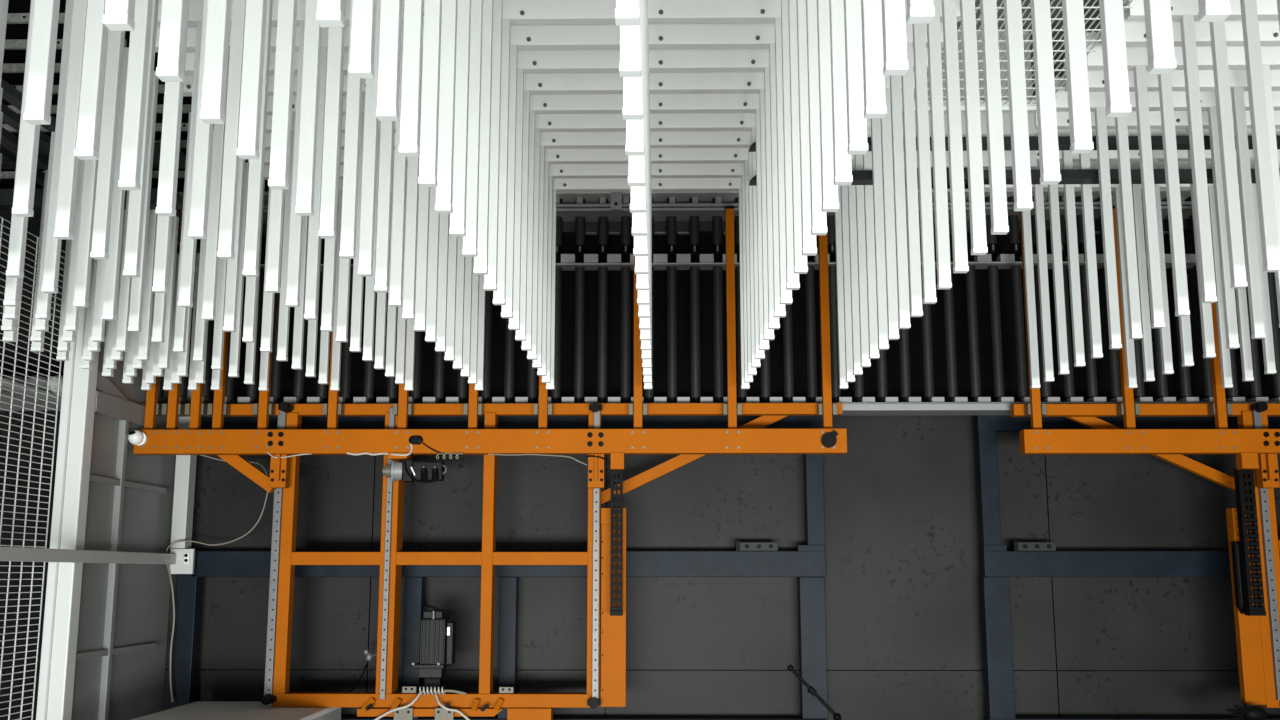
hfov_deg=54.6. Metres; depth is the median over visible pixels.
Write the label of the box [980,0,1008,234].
bar
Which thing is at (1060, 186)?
rail
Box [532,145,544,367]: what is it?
bar
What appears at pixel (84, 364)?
bar
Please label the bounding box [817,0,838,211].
bar
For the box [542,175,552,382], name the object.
bar
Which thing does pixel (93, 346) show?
bar
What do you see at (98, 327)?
bar
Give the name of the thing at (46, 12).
bar
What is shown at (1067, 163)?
bar
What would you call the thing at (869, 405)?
conveyor
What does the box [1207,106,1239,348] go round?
bar
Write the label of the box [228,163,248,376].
bar
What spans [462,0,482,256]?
bar
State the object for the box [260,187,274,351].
bar
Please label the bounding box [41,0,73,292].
bar
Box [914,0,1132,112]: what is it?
grille
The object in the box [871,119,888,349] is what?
bar
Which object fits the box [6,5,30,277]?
bar
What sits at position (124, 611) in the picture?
wall
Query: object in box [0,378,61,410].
storage shelf
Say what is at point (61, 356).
bar
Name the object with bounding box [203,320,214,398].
roller
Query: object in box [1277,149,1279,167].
bar
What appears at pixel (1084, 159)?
bar
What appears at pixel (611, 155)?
rail
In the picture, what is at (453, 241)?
bar
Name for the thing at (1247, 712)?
cable bundle
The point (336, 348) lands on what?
bar
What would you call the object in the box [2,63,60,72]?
strip
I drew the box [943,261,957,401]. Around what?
roller
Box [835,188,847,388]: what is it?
bar
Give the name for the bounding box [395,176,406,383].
bar
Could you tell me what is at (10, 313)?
bar
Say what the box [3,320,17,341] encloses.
bar
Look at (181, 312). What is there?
bar
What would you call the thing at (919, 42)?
bar
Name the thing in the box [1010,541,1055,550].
block
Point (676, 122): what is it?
rail
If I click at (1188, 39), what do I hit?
bar
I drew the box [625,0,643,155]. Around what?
bar
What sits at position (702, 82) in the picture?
rail
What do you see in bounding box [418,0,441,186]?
bar
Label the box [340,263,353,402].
roller
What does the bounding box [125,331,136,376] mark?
bar
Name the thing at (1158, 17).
bar
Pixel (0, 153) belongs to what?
bar
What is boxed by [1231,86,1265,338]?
bar
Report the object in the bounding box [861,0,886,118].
bar
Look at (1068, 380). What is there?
roller
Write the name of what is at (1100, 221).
roller
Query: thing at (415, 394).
roller
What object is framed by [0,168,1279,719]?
floor
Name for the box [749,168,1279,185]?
beam
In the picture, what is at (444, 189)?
bar
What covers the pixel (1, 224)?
wire fence
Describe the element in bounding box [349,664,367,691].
cable
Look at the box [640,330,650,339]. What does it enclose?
bar
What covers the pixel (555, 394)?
roller
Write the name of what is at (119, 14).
bar
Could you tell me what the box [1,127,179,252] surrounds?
rail
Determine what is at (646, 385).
bar
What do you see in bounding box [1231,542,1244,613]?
guide
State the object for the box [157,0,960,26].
rail
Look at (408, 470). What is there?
motor
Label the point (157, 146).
beam
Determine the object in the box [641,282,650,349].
bar
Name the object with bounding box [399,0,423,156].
bar
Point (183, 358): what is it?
bar
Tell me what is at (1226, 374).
bar
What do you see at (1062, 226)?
roller
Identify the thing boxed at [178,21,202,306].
bar
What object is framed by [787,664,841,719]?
stick
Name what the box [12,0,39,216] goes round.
bar
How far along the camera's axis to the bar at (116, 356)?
4.88 m
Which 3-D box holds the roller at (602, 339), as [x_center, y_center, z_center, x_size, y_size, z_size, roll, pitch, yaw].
[-0.187,-0.137,6.176,0.050,0.715,0.050,0,-10,1]
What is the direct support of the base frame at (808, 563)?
on the floor
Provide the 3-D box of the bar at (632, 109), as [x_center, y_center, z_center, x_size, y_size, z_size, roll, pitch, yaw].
[-0.013,-0.912,2.361,0.038,0.945,0.029,0,-10,1]
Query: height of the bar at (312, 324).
0.945 m
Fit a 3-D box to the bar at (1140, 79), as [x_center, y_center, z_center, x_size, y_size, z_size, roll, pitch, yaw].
[1.767,-0.576,4.309,0.038,0.945,0.029,0,-10,1]
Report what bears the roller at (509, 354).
on the conveyor
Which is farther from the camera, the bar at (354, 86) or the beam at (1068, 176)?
the beam at (1068, 176)
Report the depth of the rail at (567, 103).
4.80 m
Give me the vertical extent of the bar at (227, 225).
0.945 m
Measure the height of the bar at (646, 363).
0.945 m
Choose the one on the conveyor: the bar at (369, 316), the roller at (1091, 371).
the roller at (1091, 371)
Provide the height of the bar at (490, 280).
0.945 m
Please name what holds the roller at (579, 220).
on the conveyor
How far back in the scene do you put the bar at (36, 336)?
4.51 m
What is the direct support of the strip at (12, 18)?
attached to the rail at (519, 12)
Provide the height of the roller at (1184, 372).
0.715 m
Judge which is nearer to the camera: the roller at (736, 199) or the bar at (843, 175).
the bar at (843, 175)
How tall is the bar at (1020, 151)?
0.945 m
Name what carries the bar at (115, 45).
hanging from the rail
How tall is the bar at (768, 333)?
0.945 m
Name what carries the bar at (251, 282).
hanging from the rail at (702, 82)
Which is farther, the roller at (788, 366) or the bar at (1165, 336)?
the roller at (788, 366)
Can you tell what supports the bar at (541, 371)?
hanging from the rail at (611, 155)
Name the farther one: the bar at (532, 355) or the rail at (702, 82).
the bar at (532, 355)
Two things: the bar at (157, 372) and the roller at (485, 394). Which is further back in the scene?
the roller at (485, 394)
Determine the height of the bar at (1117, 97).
0.945 m
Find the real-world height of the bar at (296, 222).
0.945 m
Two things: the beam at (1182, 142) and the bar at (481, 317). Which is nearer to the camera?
the beam at (1182, 142)
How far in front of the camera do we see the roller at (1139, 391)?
6.09 m
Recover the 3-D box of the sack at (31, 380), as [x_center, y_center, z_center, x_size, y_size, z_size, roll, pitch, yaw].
[-2.826,0.124,5.843,0.101,0.099,0.234,0,-10,1]
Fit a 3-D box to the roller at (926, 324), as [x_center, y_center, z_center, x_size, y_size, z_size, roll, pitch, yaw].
[1.423,-0.140,6.155,0.050,0.715,0.050,0,-10,1]
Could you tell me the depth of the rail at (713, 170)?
5.59 m
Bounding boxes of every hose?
[419,686,445,694]
[444,690,465,694]
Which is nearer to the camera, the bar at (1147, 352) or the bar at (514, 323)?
the bar at (514, 323)
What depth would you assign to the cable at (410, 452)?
5.71 m
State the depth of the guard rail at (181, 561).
5.26 m
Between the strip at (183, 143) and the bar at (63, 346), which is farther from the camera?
the strip at (183, 143)
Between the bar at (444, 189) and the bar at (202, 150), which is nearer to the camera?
the bar at (444, 189)
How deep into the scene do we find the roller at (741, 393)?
6.14 m
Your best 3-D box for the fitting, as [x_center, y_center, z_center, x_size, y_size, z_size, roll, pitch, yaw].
[-1.254,1.399,5.866,0.037,0.058,0.166,9,-13,-41]
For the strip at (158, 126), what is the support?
attached to the rail at (676, 122)
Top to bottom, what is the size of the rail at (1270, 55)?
0.125 m
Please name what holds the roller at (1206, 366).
on the conveyor
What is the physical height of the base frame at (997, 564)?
2.393 m
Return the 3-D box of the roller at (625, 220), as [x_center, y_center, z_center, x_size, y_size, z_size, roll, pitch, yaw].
[-0.071,-0.683,6.269,0.050,0.315,0.050,0,-10,1]
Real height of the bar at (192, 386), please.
0.642 m
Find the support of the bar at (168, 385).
hanging from the rail at (8, 139)
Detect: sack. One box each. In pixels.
[4,375,24,383]
[24,375,51,392]
[47,375,62,396]
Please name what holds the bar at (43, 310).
hanging from the rail at (11, 94)
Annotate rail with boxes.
[0,145,44,186]
[0,546,194,573]
[1,79,200,239]
[1,103,200,252]
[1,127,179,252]
[155,22,943,51]
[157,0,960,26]
[157,48,928,74]
[183,71,914,95]
[248,148,854,164]
[263,163,744,179]
[265,131,751,149]
[266,113,891,132]
[267,94,902,115]
[339,178,840,191]
[983,168,1238,189]
[1005,161,1237,169]
[1033,97,1279,129]
[1035,129,1279,135]
[1036,150,1253,161]
[1054,77,1279,111]
[1064,62,1279,91]
[1085,32,1279,69]
[1123,8,1279,46]
[1124,0,1277,20]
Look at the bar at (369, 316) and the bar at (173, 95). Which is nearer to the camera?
the bar at (173, 95)
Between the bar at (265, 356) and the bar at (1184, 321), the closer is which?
the bar at (1184, 321)
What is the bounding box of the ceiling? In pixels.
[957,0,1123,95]
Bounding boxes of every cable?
[166,455,267,552]
[166,564,174,701]
[267,452,307,457]
[347,444,412,455]
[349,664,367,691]
[374,691,421,719]
[423,442,455,455]
[435,694,469,719]
[436,453,462,458]
[488,454,586,464]
[586,456,610,462]
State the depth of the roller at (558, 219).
6.24 m
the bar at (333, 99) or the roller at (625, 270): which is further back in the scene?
the roller at (625, 270)
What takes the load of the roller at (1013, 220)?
on the conveyor
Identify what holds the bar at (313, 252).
hanging from the rail at (730, 35)
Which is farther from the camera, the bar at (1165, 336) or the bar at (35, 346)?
the bar at (1165, 336)
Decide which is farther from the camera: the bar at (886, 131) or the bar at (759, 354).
the bar at (759, 354)
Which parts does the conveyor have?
bracket plate, header rail, rail, rail, rail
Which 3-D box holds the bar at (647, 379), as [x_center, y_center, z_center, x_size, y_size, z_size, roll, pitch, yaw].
[0.034,-0.368,5.514,0.038,0.945,0.029,0,-10,1]
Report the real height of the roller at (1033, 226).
0.315 m
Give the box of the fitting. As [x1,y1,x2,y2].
[364,649,376,660]
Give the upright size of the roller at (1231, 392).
0.715 m
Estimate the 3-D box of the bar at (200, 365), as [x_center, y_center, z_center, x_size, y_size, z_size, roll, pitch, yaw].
[-1.939,-0.214,5.515,0.038,0.642,0.029,0,-10,1]
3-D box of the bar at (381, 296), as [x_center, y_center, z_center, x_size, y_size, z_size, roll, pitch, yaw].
[-1.062,-0.430,5.134,0.038,0.945,0.029,0,-10,1]
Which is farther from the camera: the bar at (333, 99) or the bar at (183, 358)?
the bar at (183, 358)
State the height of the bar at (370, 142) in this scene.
0.945 m
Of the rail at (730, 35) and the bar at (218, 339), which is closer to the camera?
the rail at (730, 35)
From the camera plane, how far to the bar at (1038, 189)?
5.47 m
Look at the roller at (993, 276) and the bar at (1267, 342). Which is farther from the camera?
the roller at (993, 276)
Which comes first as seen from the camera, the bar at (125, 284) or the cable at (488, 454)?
the bar at (125, 284)
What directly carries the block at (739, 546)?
on the base frame at (808, 563)
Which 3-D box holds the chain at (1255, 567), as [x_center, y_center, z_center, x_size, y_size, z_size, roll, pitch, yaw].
[2.782,0.827,5.662,0.073,0.665,0.054,0,-10,1]
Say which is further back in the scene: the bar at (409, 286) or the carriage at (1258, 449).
the carriage at (1258, 449)
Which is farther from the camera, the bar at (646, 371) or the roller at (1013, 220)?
the roller at (1013, 220)
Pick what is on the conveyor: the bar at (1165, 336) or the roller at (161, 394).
the roller at (161, 394)
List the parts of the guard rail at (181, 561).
rail, plate, bolt plate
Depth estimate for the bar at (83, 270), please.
3.91 m
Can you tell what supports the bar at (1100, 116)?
hanging from the rail at (1097, 99)
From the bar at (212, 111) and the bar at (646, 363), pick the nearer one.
the bar at (212, 111)
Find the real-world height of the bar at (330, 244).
0.945 m
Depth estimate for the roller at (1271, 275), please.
6.11 m
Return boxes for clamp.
[821,430,837,447]
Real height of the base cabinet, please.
0.997 m
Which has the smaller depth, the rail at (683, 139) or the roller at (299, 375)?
the rail at (683, 139)
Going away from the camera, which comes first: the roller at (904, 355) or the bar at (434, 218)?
the bar at (434, 218)
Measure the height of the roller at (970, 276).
0.715 m
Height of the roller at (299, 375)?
0.715 m
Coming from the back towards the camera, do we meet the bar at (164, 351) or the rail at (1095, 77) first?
the bar at (164, 351)
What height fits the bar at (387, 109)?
0.945 m
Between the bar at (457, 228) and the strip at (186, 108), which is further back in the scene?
the strip at (186, 108)
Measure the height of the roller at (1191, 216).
0.315 m
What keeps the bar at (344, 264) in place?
hanging from the rail at (702, 82)
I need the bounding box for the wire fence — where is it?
[0,217,64,719]
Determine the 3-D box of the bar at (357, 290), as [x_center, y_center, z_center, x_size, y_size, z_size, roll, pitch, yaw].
[-1.070,-0.498,4.740,0.038,0.945,0.029,0,-10,1]
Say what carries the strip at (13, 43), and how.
attached to the rail at (730, 35)
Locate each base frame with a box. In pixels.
[168,416,827,719]
[973,415,1279,719]
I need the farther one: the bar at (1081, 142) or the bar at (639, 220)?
the bar at (639, 220)
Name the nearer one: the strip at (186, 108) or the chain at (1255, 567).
the strip at (186, 108)
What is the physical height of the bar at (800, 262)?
0.945 m
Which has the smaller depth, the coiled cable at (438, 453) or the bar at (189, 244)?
the bar at (189, 244)
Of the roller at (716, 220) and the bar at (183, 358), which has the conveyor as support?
the roller at (716, 220)
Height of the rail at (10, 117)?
0.030 m
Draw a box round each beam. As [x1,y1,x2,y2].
[0,143,185,168]
[0,188,182,209]
[749,135,1279,151]
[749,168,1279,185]
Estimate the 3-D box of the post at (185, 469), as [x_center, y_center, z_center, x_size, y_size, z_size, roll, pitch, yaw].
[-2.280,0.597,6.215,0.072,0.918,0.090,0,-10,1]
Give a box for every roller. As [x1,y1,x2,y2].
[159,369,164,398]
[180,274,194,398]
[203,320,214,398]
[225,332,234,403]
[246,263,263,402]
[270,263,281,402]
[293,319,306,402]
[317,267,327,402]
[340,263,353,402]
[363,292,376,402]
[387,307,397,402]
[410,331,421,402]
[434,342,444,402]
[457,369,467,402]
[480,291,492,402]
[504,318,514,402]
[527,360,537,402]
[550,262,561,402]
[556,198,562,255]
[574,262,584,402]
[575,198,584,255]
[597,262,607,402]
[598,198,607,255]
[621,198,630,255]
[621,262,630,402]
[644,262,653,402]
[652,198,653,254]
[667,198,676,255]
[667,262,676,402]
[689,198,698,255]
[690,262,700,402]
[712,198,721,255]
[713,261,723,402]
[735,197,738,255]
[736,261,746,402]
[760,340,770,402]
[782,304,793,401]
[805,261,817,401]
[827,215,835,254]
[828,261,840,401]
[854,367,863,401]
[876,350,887,401]
[899,329,910,401]
[921,261,934,401]
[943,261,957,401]
[965,261,980,401]
[985,196,996,254]
[988,261,1004,401]
[1007,196,1019,254]
[1011,260,1027,401]
[1031,196,1036,253]
[1034,265,1050,401]
[1058,196,1065,253]
[1062,260,1074,401]
[1075,196,1084,253]
[1079,260,1097,398]
[1098,197,1103,253]
[1102,265,1121,398]
[1134,339,1144,398]
[1153,328,1167,397]
[1166,197,1169,243]
[1171,266,1191,397]
[1189,196,1195,253]
[1194,265,1212,397]
[1227,349,1238,397]
[1245,264,1261,397]
[1267,272,1279,397]
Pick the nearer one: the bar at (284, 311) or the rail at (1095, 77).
the rail at (1095, 77)
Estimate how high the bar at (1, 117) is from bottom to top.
0.642 m
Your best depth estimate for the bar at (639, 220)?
3.06 m
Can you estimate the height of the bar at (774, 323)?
0.945 m
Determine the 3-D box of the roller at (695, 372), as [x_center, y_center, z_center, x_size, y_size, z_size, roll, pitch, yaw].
[0.275,-0.138,6.170,0.050,0.715,0.050,0,-10,1]
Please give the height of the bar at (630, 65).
0.945 m
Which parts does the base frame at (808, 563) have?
post, post, post, joint plate, post, post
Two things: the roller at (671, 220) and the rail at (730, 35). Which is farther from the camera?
the roller at (671, 220)
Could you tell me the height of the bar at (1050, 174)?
0.945 m
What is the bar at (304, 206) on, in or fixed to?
hanging from the rail
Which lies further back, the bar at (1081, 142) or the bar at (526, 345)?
the bar at (526, 345)
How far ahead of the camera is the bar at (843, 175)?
2.69 m
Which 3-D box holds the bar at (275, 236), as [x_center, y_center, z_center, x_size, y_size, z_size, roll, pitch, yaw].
[-1.089,-0.668,3.755,0.038,0.945,0.029,0,-10,1]
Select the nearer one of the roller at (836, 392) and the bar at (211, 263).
the bar at (211, 263)
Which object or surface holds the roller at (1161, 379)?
on the conveyor
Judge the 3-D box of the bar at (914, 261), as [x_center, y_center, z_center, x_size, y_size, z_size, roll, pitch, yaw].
[0.902,-0.608,4.123,0.038,0.945,0.029,0,-10,1]
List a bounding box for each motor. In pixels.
[383,459,445,482]
[412,605,455,691]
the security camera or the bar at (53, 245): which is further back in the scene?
the security camera
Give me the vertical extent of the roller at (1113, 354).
0.715 m
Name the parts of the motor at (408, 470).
motor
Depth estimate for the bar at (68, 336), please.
4.48 m
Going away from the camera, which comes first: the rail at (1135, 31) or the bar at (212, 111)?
the bar at (212, 111)
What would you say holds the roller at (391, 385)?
on the conveyor
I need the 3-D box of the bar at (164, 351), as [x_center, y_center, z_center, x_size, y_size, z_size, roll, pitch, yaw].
[-1.946,-0.282,5.121,0.038,0.642,0.029,0,-10,1]
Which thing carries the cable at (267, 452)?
attached to the carriage at (228, 444)
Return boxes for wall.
[71,240,178,719]
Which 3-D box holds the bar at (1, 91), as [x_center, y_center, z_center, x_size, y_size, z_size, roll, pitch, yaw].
[-1.974,-0.520,3.741,0.038,0.642,0.029,0,-10,1]
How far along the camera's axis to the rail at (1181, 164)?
5.56 m
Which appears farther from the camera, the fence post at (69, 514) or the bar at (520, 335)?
the fence post at (69, 514)
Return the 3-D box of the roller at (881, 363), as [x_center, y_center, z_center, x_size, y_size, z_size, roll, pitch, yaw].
[1.194,-0.140,6.158,0.050,0.715,0.050,0,-10,1]
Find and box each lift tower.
[140,401,842,719]
[1010,401,1279,707]
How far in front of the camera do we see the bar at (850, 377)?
5.48 m
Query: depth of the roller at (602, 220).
6.24 m
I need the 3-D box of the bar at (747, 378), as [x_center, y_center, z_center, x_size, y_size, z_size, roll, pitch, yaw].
[0.475,-0.369,5.509,0.038,0.945,0.029,0,-10,1]
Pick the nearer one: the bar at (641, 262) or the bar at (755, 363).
the bar at (641, 262)
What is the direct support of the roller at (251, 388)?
on the conveyor
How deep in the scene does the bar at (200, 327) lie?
4.89 m
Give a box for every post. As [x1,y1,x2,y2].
[36,308,98,719]
[169,388,196,568]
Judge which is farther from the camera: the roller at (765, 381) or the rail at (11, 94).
the roller at (765, 381)
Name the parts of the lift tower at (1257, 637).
rail, plate, chain plate, post, linear rail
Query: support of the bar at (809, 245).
hanging from the rail
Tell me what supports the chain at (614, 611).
hanging from the carriage at (228, 444)
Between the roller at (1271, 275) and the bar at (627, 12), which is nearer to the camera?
the bar at (627, 12)
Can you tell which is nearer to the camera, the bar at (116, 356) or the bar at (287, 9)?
the bar at (287, 9)
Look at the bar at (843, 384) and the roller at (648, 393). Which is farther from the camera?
the roller at (648, 393)
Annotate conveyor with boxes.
[157,189,1279,416]
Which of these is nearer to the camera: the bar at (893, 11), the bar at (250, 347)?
the bar at (893, 11)
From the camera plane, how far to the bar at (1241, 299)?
5.42 m
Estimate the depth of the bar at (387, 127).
3.70 m
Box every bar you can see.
[0,0,3,40]
[0,0,8,89]
[0,87,2,115]
[0,111,2,142]
[0,153,1,174]
[1,161,16,330]
[3,139,20,306]
[3,278,21,319]
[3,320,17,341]
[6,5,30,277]
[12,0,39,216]
[23,0,59,124]
[30,170,47,341]
[31,332,44,351]
[34,152,49,330]
[35,132,54,318]
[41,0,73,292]
[54,0,87,239]
[56,239,68,360]
[57,239,70,351]
[62,239,75,341]
[64,159,84,330]
[73,29,108,307]
[74,0,107,159]
[80,308,91,368]
[82,258,94,360]
[87,260,100,351]
[90,30,124,259]
[91,259,106,341]
[102,47,128,319]
[102,320,113,376]
[103,0,135,30]
[104,320,116,368]
[111,210,125,360]
[115,190,131,351]
[118,0,152,189]
[122,336,132,383]
[123,0,158,276]
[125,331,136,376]
[128,71,158,331]
[132,332,143,368]
[137,210,157,360]
[141,361,151,389]
[145,292,155,383]
[151,293,166,342]
[152,215,171,292]
[152,343,163,376]
[156,0,187,81]
[156,0,188,215]
[158,216,178,368]
[163,253,178,389]
[171,253,181,383]
[173,112,190,351]
[177,307,191,376]
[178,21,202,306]
[188,0,212,238]
[188,253,199,389]
[193,130,213,360]
[194,320,207,383]
[200,0,230,123]
[201,47,229,319]
[211,258,226,369]
[211,369,221,389]
[217,0,245,258]
[223,158,244,331]
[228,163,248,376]
[237,0,266,158]
[242,0,272,276]
[242,277,257,342]
[244,177,264,383]
[259,352,269,390]
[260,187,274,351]
[265,189,284,292]
[268,0,296,189]
[276,130,294,360]
[285,20,304,306]
[291,216,308,369]
[295,0,321,215]
[304,46,327,319]
[305,238,321,376]
[316,0,344,26]
[318,331,329,383]
[319,0,345,238]
[320,72,343,331]
[330,190,341,390]
[336,96,350,341]
[339,0,361,258]
[349,0,375,78]
[350,111,364,351]
[358,0,380,276]
[362,129,379,360]
[374,121,393,291]
[374,292,386,368]
[376,0,401,120]
[385,162,396,376]
[389,20,406,306]
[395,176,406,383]
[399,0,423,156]
[402,48,422,319]
[404,193,418,390]
[414,186,429,330]
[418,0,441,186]
[425,187,439,341]
[435,0,457,213]
[435,214,449,351]
[444,215,457,360]
[449,0,470,236]
[453,237,464,368]
[461,257,472,376]
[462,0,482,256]
[468,257,478,383]
[473,0,493,274]
[475,275,485,390]
[484,0,502,290]
[493,18,510,304]
[501,45,517,317]
[508,68,523,329]
[515,90,529,340]
[521,110,534,350]
[527,128,539,359]
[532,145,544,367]
[537,161,548,375]
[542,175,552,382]
[546,189,556,389]
[615,0,639,25]
[619,0,641,76]
[622,0,642,119]
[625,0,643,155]
[628,0,644,185]
[630,0,645,212]
[632,171,646,235]
[633,0,647,255]
[635,0,647,273]
[636,274,648,289]
[637,18,648,304]
[638,305,649,317]
[639,70,649,329]
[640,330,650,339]
[641,128,650,358]
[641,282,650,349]
[642,359,651,367]
[643,232,651,382]
[643,368,651,375]
[644,189,651,388]
[739,188,749,388]
[741,174,752,381]
[745,160,756,374]
[748,144,760,367]
[751,127,764,358]
[755,109,769,349]
[759,89,774,339]
[764,67,779,328]
[769,43,785,316]
[775,17,792,303]
[781,0,799,289]
[788,0,807,273]
[796,0,816,255]
[806,0,827,234]
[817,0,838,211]
[829,0,852,184]
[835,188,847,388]
[840,185,854,381]
[844,0,867,154]
[848,159,862,374]
[854,155,870,366]
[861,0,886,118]
[863,126,879,358]
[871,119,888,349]
[880,88,898,339]
[882,0,908,75]
[890,76,910,328]
[901,42,922,316]
[906,0,934,23]
[912,24,936,303]
[927,0,951,288]
[942,0,968,272]
[960,0,987,254]
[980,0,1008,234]
[1003,0,1032,210]
[1021,211,1039,388]
[1030,0,1060,184]
[1033,184,1053,381]
[1048,184,1068,374]
[1061,150,1085,366]
[1062,0,1093,153]
[1079,153,1102,357]
[1094,107,1121,348]
[1099,0,1131,116]
[1114,186,1136,387]
[1115,117,1142,338]
[1132,184,1154,381]
[1133,65,1164,327]
[1143,0,1176,73]
[1152,158,1173,373]
[1158,73,1189,315]
[1177,156,1193,366]
[1180,14,1216,302]
[1186,126,1215,357]
[1198,0,1230,21]
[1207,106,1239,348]
[1208,186,1232,387]
[1209,21,1247,288]
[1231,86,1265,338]
[1235,287,1253,380]
[1240,0,1279,271]
[1250,158,1276,373]
[1262,64,1279,327]
[1277,0,1279,30]
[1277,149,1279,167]
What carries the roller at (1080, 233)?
on the conveyor
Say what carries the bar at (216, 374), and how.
hanging from the rail at (11, 94)
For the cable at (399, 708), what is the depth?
5.59 m
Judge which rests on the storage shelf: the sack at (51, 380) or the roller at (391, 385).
the sack at (51, 380)
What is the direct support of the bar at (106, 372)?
hanging from the rail at (9, 158)
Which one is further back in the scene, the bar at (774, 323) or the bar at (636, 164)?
the bar at (774, 323)
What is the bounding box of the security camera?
[128,430,147,445]
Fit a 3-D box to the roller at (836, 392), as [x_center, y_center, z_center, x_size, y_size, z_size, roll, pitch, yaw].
[0.964,-0.139,6.161,0.050,0.715,0.050,0,-10,1]
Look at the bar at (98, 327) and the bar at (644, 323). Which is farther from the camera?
the bar at (98, 327)
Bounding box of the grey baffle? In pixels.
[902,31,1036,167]
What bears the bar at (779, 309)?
hanging from the rail at (730, 35)
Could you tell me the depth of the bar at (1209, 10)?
1.86 m
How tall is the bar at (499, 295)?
0.945 m
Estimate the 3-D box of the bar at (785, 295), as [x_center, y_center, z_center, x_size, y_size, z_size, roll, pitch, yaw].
[0.454,-0.641,3.932,0.038,0.945,0.029,0,-10,1]
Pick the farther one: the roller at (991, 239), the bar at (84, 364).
the roller at (991, 239)
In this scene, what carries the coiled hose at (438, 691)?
on the lift tower at (391, 558)
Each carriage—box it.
[133,206,846,492]
[1019,206,1279,487]
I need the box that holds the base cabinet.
[132,701,340,719]
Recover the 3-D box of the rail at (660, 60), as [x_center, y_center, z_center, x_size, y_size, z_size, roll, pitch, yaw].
[-0.341,-1.094,4.430,2.766,0.125,0.057,0,-10,1]
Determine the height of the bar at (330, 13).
0.945 m
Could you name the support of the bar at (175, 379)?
hanging from the rail at (10, 117)
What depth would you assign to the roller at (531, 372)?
6.12 m
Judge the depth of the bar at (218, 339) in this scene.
5.09 m
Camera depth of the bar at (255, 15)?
2.50 m
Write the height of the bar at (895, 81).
0.945 m
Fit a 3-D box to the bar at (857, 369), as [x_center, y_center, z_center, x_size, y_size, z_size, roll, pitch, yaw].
[0.918,-0.404,5.306,0.038,0.945,0.029,0,-10,1]
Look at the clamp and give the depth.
5.67 m
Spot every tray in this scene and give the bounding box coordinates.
[0,0,268,191]
[357,697,503,716]
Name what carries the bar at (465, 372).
hanging from the rail at (611, 155)
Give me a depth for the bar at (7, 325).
4.27 m
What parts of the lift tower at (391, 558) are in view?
linear rail, post, cross rail, linear rail, post, rail, cross rail, post, rail, cross rail, post, linear rail, plate, chain plate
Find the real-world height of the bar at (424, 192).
0.945 m
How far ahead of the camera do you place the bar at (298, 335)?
5.09 m
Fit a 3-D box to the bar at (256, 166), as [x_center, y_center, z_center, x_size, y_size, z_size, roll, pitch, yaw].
[-1.092,-0.702,3.558,0.038,0.945,0.029,0,-10,1]
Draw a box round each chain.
[610,470,622,615]
[1234,468,1265,615]
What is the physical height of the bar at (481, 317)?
0.945 m
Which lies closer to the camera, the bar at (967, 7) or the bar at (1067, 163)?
the bar at (967, 7)
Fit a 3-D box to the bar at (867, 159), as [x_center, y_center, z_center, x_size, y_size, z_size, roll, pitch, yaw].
[0.913,-0.472,4.911,0.038,0.945,0.029,0,-10,1]
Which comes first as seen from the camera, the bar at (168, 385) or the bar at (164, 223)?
the bar at (164, 223)
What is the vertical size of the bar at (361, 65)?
0.945 m
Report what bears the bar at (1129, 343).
hanging from the rail at (1060, 186)
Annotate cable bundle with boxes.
[1227,703,1267,719]
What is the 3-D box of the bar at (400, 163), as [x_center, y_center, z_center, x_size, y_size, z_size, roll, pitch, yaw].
[-0.762,-0.634,3.947,0.038,0.945,0.029,0,-10,1]
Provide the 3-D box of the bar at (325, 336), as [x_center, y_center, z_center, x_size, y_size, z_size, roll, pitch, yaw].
[-1.393,-0.361,5.533,0.038,0.945,0.029,0,-10,1]
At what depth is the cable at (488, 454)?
5.72 m
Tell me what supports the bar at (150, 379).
hanging from the rail at (8, 139)
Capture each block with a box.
[735,541,777,550]
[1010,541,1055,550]
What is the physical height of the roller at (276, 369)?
0.715 m
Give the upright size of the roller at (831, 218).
0.315 m
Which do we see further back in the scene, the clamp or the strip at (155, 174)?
the clamp
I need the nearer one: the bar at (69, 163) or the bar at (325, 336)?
the bar at (69, 163)
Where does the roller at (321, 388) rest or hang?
on the conveyor
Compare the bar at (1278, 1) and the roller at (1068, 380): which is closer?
the bar at (1278, 1)
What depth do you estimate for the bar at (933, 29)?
3.71 m
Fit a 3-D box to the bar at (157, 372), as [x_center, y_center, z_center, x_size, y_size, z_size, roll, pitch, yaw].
[-2.047,-0.248,5.319,0.038,0.642,0.029,0,-10,1]
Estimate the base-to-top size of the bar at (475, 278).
0.945 m
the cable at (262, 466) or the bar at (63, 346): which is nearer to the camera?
the bar at (63, 346)
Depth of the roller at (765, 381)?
6.11 m
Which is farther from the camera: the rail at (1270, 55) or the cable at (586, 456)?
the cable at (586, 456)
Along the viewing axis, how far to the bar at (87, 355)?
4.88 m
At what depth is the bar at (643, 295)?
3.88 m
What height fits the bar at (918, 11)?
0.945 m
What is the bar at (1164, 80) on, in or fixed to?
hanging from the rail at (1135, 31)
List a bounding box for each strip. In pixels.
[0,171,184,178]
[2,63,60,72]
[2,123,187,131]
[4,39,126,49]
[6,104,190,113]
[7,13,64,23]
[12,84,164,93]
[154,140,186,147]

